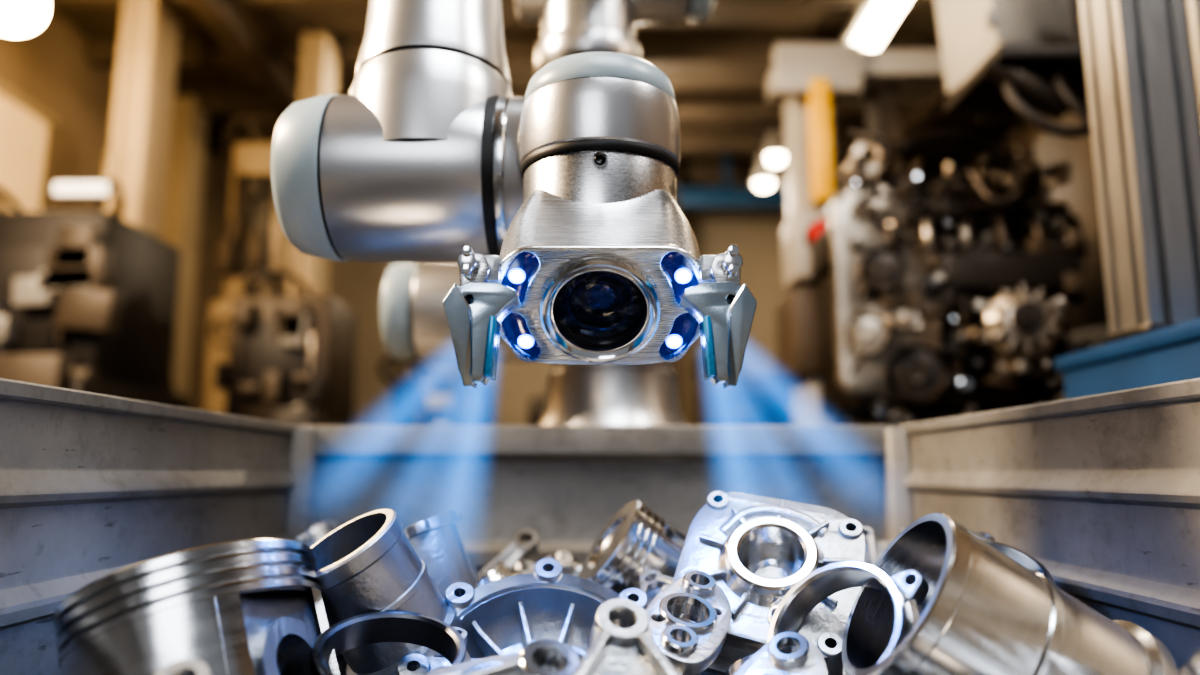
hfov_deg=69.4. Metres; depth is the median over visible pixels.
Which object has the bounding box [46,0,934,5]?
beam
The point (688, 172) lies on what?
beam
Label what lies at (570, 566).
housing
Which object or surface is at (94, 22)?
ceiling
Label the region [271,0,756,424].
robot arm
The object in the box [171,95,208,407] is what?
column
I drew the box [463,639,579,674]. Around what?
rod
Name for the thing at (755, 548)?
housing
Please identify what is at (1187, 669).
piston
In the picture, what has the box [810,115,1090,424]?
engine
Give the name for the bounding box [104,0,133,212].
edge
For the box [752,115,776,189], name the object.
lamp
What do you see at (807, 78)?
frame
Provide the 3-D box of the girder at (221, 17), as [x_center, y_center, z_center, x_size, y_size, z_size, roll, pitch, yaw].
[-2.400,-2.350,3.454,0.160,0.150,11.900,0,-9,0]
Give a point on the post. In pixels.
(1142, 57)
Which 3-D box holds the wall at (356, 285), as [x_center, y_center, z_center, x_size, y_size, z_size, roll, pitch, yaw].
[0.000,0.244,9.172,7.800,3.850,0.200,0,-9,0]
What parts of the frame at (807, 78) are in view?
post, rod, post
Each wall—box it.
[0,6,232,409]
[327,183,849,424]
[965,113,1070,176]
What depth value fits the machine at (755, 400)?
5.35 m
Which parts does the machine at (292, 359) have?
frame, panel, handle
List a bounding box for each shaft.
[115,0,147,221]
[163,97,185,245]
[297,35,317,295]
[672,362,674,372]
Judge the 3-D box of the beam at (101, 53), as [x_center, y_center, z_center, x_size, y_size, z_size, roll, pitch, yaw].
[0.000,-2.063,6.294,7.400,0.180,0.100,0,-9,0]
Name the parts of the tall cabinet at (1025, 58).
drooping arm, door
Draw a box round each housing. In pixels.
[396,558,647,674]
[526,551,582,576]
[672,491,864,674]
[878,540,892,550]
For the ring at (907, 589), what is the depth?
0.59 m
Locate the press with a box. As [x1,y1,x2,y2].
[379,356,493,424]
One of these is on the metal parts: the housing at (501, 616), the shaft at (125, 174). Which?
the housing at (501, 616)
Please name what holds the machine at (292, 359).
on the floor
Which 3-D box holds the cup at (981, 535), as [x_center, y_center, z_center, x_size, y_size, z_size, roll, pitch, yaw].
[0.310,0.216,0.754,0.104,0.106,0.098,-5,-10,29]
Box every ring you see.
[303,611,470,674]
[767,561,928,664]
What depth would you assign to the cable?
1.95 m
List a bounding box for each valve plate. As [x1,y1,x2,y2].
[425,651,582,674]
[734,632,828,674]
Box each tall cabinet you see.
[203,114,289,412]
[935,0,1090,136]
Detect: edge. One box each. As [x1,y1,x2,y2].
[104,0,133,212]
[287,32,310,295]
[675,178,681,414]
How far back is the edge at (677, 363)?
8.01 m
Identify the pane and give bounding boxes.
[0,94,47,210]
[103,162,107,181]
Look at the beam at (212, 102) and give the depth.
7.09 m
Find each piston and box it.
[54,538,339,674]
[578,500,686,593]
[1178,650,1199,674]
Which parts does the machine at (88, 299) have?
panel, handle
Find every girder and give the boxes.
[184,0,298,112]
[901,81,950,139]
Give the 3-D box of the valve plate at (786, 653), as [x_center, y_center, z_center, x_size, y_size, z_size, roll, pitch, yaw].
[0.105,0.224,0.530,0.097,0.074,0.062,9,-12,-44]
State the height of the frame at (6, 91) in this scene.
0.060 m
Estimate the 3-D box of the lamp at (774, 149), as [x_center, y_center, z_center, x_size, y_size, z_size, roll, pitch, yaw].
[1.470,-1.720,7.354,0.260,0.530,0.260,0,-9,0]
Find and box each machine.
[0,178,187,406]
[215,269,356,424]
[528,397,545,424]
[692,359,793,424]
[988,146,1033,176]
[1033,113,1108,347]
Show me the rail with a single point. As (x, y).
(727, 197)
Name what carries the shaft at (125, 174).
on the base
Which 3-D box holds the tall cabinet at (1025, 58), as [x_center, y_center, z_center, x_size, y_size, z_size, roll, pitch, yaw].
[1.125,-0.122,1.974,0.550,2.350,0.371,0,-9,0]
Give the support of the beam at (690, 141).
attached to the ceiling
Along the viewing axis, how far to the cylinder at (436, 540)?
0.75 m
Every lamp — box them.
[0,0,46,33]
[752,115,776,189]
[758,115,784,164]
[840,0,907,48]
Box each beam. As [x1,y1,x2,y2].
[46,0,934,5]
[86,39,940,67]
[174,90,1046,114]
[206,131,1004,152]
[678,163,965,182]
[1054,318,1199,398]
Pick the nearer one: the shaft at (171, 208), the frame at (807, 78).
the frame at (807, 78)
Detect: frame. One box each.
[0,81,58,126]
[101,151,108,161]
[766,43,944,424]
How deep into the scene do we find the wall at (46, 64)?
6.15 m
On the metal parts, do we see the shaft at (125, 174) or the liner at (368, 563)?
the liner at (368, 563)
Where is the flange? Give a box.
[645,571,731,674]
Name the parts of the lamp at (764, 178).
stem, bulb, lamp shade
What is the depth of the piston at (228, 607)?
0.50 m
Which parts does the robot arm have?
jaw blade, link arm, arm, plate, link arm, jaw blade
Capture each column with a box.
[129,0,181,239]
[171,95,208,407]
[305,32,337,295]
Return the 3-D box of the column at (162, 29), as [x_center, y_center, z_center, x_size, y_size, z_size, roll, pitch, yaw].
[-2.715,-0.336,5.138,0.050,3.750,0.310,0,-9,0]
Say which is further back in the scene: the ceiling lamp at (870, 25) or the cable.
the ceiling lamp at (870, 25)
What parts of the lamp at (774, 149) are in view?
lamp shade, stem, bulb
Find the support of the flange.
on the metal parts
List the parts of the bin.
panel, corner post, panel, corner post, panel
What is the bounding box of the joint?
[349,48,512,140]
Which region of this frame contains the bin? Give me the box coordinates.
[0,378,1199,674]
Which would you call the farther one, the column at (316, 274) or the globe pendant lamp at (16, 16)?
the column at (316, 274)
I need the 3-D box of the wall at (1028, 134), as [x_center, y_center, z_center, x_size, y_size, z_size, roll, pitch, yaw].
[3.800,-0.698,3.145,0.200,3.850,12.000,0,-9,0]
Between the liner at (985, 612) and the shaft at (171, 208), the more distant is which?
the shaft at (171, 208)
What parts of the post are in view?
foot plate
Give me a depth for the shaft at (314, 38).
5.94 m
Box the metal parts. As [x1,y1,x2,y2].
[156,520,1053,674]
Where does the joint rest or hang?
attached to the robot arm
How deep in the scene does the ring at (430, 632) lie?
0.58 m
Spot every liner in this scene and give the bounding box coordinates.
[298,509,461,674]
[842,513,1177,674]
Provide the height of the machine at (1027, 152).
2.777 m
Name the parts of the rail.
rail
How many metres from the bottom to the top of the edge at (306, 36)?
3.750 m
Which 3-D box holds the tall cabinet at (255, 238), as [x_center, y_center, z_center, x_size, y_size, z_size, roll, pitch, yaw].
[-2.392,0.035,5.928,0.535,3.261,0.475,0,-9,0]
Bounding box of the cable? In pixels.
[945,45,1088,112]
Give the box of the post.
[1079,0,1199,343]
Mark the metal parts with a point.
(504, 565)
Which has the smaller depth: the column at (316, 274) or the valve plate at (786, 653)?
the valve plate at (786, 653)
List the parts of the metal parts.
mounting bracket, mounting bracket, mounting bracket, mounting bracket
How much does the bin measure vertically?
0.813 m
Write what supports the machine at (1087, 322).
on the floor
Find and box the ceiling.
[50,6,1019,162]
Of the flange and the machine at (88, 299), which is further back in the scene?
the machine at (88, 299)
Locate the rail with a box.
[676,153,957,209]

